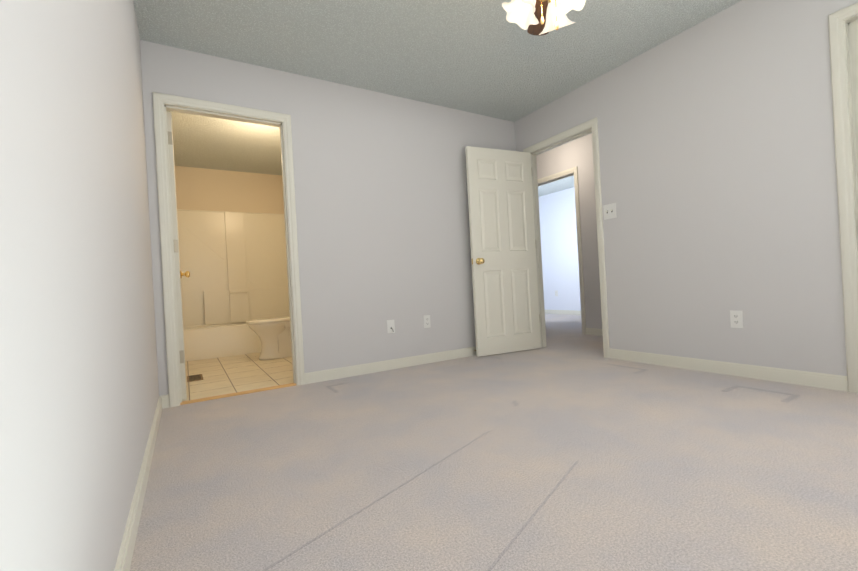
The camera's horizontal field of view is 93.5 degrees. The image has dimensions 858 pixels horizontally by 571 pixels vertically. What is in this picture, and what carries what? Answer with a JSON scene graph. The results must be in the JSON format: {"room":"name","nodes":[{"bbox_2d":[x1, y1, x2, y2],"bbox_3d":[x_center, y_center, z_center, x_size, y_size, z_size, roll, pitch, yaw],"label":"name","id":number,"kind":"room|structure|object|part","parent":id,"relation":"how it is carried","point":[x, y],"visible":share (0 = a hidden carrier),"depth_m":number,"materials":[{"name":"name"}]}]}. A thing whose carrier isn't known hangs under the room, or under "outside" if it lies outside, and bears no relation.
{"room":"empty bedroom","nodes":[
{"label":"empty bedroom","id":0,"kind":"room"},
{"bbox_2d":[0,0,158,570],"bbox_3d":[-0.844,-0.458,0.912,0.110,2.440,4.040,-3,0,-31],"label":"wall","id":1,"kind":"structure","parent":0,"point":[79,390],"depth_m":0.73,"materials":[{"name":"white paint"}]},
{"bbox_2d":[114,394,168,570],"bbox_3d":[-0.749,0.717,0.995,0.030,0.085,3.930,-3,0,-31],"label":"baseboard","id":2,"kind":"structure","parent":1,"relation":"attached to","point":[125,555],"depth_m":1.34,"materials":[{"name":"white paint"}]},
{"bbox_2d":[175,166,283,213],"bbox_3d":[-2.724,-0.357,5.588,1.500,2.440,0.110,-3,0,-31],"label":"wall","id":3,"kind":"structure","parent":0,"point":[213,190],"depth_m":5.52,"materials":[{"name":"beige paint"}]},
{"bbox_2d":[182,352,292,400],"bbox_3d":[-1.892,0.818,4.323,1.520,0.005,2.850,-3,0,-31],"label":"floor","id":4,"kind":"structure","parent":0,"point":[232,374],"depth_m":3.65,"materials":[{"name":"beige tile"}]},
{"bbox_2d":[187,374,202,381],"bbox_3d":[-2.087,0.823,3.603,0.120,0.004,0.300,-3,0,-31],"label":"floor vent","id":5,"kind":"object","parent":4,"relation":"in","point":[197,377],"visible":1,"depth_m":3.58,"materials":[{"name":"brown metal"}]},
{"bbox_2d":[177,209,289,361],"bbox_3d":[-2.479,-0.086,5.208,1.519,1.872,0.778,-3,0,-31],"label":"bathtub","id":6,"kind":"object","parent":4,"relation":"on","point":[234,264],"visible":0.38,"depth_m":5.43,"materials":[{"name":"white plastic"}]},
{"bbox_2d":[247,317,291,359],"bbox_3d":[-1.639,0.408,4.566,0.777,0.785,0.490,-3,0,-31],"label":"toilet","id":7,"kind":"object","parent":4,"relation":"on","point":[274,334],"visible":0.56,"depth_m":4.41,"materials":[{"name":"white ceramic"}]},
{"bbox_2d":[140,40,515,395],"bbox_3d":[-0.454,-0.479,3.575,3.540,2.440,0.110,-3,0,-31],"label":"wall","id":8,"kind":"structure","parent":0,"point":[382,208],"depth_m":3.44,"materials":[{"name":"white paint"}]},
{"bbox_2d":[166,111,189,399],"bbox_3d":[-1.972,-0.199,3.158,0.177,2.028,0.766,-3,0,-31],"label":"bathroom door","id":9,"kind":"structure","parent":8,"relation":"in","point":[179,274],"depth_m":2.84,"materials":[{"name":"beige paint"}]},
{"bbox_2d":[152,92,304,407],"bbox_3d":[-1.437,-0.257,2.973,0.891,2.102,0.144,-3,0,-31],"label":"door frame","id":10,"kind":"structure","parent":8,"relation":"attached to","point":[162,103],"depth_m":2.82,"materials":[{"name":"white paint"}]},
{"bbox_2d":[180,383,295,404],"bbox_3d":[-1.370,0.786,2.956,0.767,0.012,0.060,-3,0,-31],"label":"threshold","id":11,"kind":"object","parent":8,"relation":"attached to","point":[234,394],"depth_m":2.92,"materials":[{"name":"brown wood"}]},
{"bbox_2d":[305,346,475,383],"bbox_3d":[0.049,0.673,3.761,2.375,0.085,0.030,-3,0,-31],"label":"baseboard","id":12,"kind":"structure","parent":8,"relation":"attached to","point":[343,372],"depth_m":3.50,"materials":[{"name":"white paint"}]},
{"bbox_2d":[387,320,394,332],"bbox_3d":[-0.330,0.360,3.546,0.070,0.115,0.023,-3,0,-31],"label":"outlet plate","id":13,"kind":"object","parent":8,"relation":"attached to","point":[390,326],"visible":1,"depth_m":3.55,"materials":[{"name":"white plastic"}]},
{"bbox_2d":[423,315,430,327],"bbox_3d":[-0.017,0.334,3.744,0.070,0.115,0.008,-3,0,-31],"label":"electrical outlet","id":14,"kind":"object","parent":8,"relation":"attached to","point":[426,318],"visible":1,"depth_m":3.74,"materials":[{"name":"white plastic"}]},
{"bbox_2d":[133,0,741,196],"bbox_3d":[1.058,-1.832,4.138,6.870,0.100,7.550,-3,0,-31],"label":"ceiling","id":15,"kind":"structure","parent":0,"point":[484,57],"depth_m":2.92,"materials":[{"name":"white paint"}]},
{"bbox_2d":[502,0,585,35],"bbox_3d":[0.544,-1.472,1.844,0.795,0.564,0.795,-3,0,-35],"label":"ceiling light","id":16,"kind":"object","parent":15,"relation":"hanging from","point":[539,17],"visible":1,"depth_m":1.90,"materials":[{"name":"white glass"}]},
{"bbox_3d":[0.414,-1.275,1.841,0.162,0.167,0.177,-3,0,10],"label":"lamp shade","id":17,"kind":"part","parent":16,"relation":"part of","materials":[{"name":"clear glass"}]},
{"bbox_3d":[0.603,-1.465,2.179,0.121,0.029,0.380,-3,0,10],"label":"blade","id":18,"kind":"part","parent":16,"relation":"part of","materials":[{"name":"brown wood"}]},
{"bbox_3d":[0.622,-1.286,1.968,0.183,0.167,0.156,-3,0,10],"label":"lamp shade","id":19,"kind":"part","parent":16,"relation":"part of","materials":[{"name":"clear glass"}]},
{"bbox_3d":[0.628,-1.286,1.723,0.178,0.167,0.170,-3,0,10],"label":"lamp shade","id":20,"kind":"part","parent":16,"relation":"part of","materials":[{"name":"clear glass"}]},
{"bbox_2d":[130,314,857,570],"bbox_3d":[1.195,0.703,4.138,6.870,0.101,7.550,-3,0,-31],"label":"floor carpet","id":21,"kind":"object","parent":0,"point":[569,447],"visible":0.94,"depth_m":1.52,"materials":[{"name":"beige carpet"}]},
{"bbox_2d":[539,187,580,310],"bbox_3d":[3.240,-0.679,7.088,0.110,2.440,4.500,-3,0,-31],"label":"wall","id":22,"kind":"structure","parent":0,"point":[559,245],"depth_m":8.03,"materials":[{"name":"white paint"}]},
{"bbox_2d":[545,310,580,314],"bbox_3d":[3.251,0.500,7.057,0.013,0.085,4.300,-3,0,-31],"label":"baseboard","id":23,"kind":"structure","parent":22,"relation":"attached to","point":[575,312],"depth_m":8.01,"materials":[{"name":"white paint"}]},
{"bbox_2d":[536,133,601,328],"bbox_3d":[1.948,-0.609,5.076,0.110,2.440,3.400,-3,0,-31],"label":"wall","id":24,"kind":"structure","parent":0,"point":[578,152],"depth_m":4.96,"materials":[{"name":"white paint"}]},
{"bbox_2d":[538,166,585,334],"bbox_3d":[1.730,-0.428,5.452,0.144,2.102,0.884,-3,0,-31],"label":"door frame","id":25,"kind":"structure","parent":24,"relation":"attached to","point":[559,176],"depth_m":5.07,"materials":[{"name":"white paint"}]},
{"bbox_2d":[586,328,602,335],"bbox_3d":[2.374,0.548,4.359,0.013,0.085,1.597,-3,0,-31],"label":"baseboard","id":26,"kind":"structure","parent":24,"relation":"attached to","point":[589,331],"depth_m":4.93,"materials":[{"name":"white paint"}]},
{"bbox_2d":[514,0,857,375],"bbox_3d":[2.085,-0.615,2.691,0.110,2.440,4.040,-3,0,-31],"label":"wall","id":27,"kind":"structure","parent":0,"point":[717,157],"depth_m":2.72,"materials":[{"name":"white paint"}]},
{"bbox_2d":[465,146,540,356],"bbox_3d":[0.760,-0.346,4.052,0.766,2.028,0.177,-3,0,-24],"label":"entry door","id":28,"kind":"structure","parent":27,"relation":"in","point":[503,251],"depth_m":4.02,"materials":[{"name":"white paint"}]},
{"bbox_2d":[523,117,609,357],"bbox_3d":[1.342,-0.406,3.933,0.144,2.102,0.889,-3,0,-31],"label":"door frame","id":29,"kind":"structure","parent":27,"relation":"attached to","point":[578,131],"depth_m":3.70,"materials":[{"name":"white paint"}]},
{"bbox_2d":[603,203,616,219],"bbox_3d":[1.544,-0.635,3.457,0.017,0.125,0.116,-3,0,-31],"label":"switch plate","id":30,"kind":"object","parent":27,"relation":"attached to","point":[609,211],"visible":1,"depth_m":3.46,"materials":[{"name":"white plastic"}]},
{"bbox_2d":[609,348,847,391],"bbox_3d":[1.957,0.571,2.888,0.013,0.085,1.478,-3,0,-31],"label":"baseboard","id":31,"kind":"structure","parent":27,"relation":"attached to","point":[789,376],"depth_m":2.68,"materials":[{"name":"white paint"}]},
{"bbox_2d":[730,310,742,327],"bbox_3d":[2.055,0.225,2.700,0.008,0.115,0.070,-3,0,-31],"label":"electrical outlet","id":32,"kind":"object","parent":27,"relation":"attached to","point":[736,319],"visible":1,"depth_m":2.70,"materials":[{"name":"white plastic"}]},
{"bbox_2d":[828,2,857,392],"bbox_3d":[2.562,-0.472,1.902,0.128,2.102,0.892,-3,0,-31],"label":"door frame","id":33,"kind":"structure","parent":27,"relation":"attached to","point":[840,21],"depth_m":2.22,"materials":[{"name":"white paint"}]},
{"bbox_2d":[850,20,857,168],"bbox_3d":[2.581,-0.444,1.910,0.177,2.028,0.757,-3,0,-31],"label":"closet door","id":34,"kind":"structure","parent":27,"relation":"in","point":[854,37],"depth_m":2.21,"materials":[{"name":"beige paint"}]}
]}

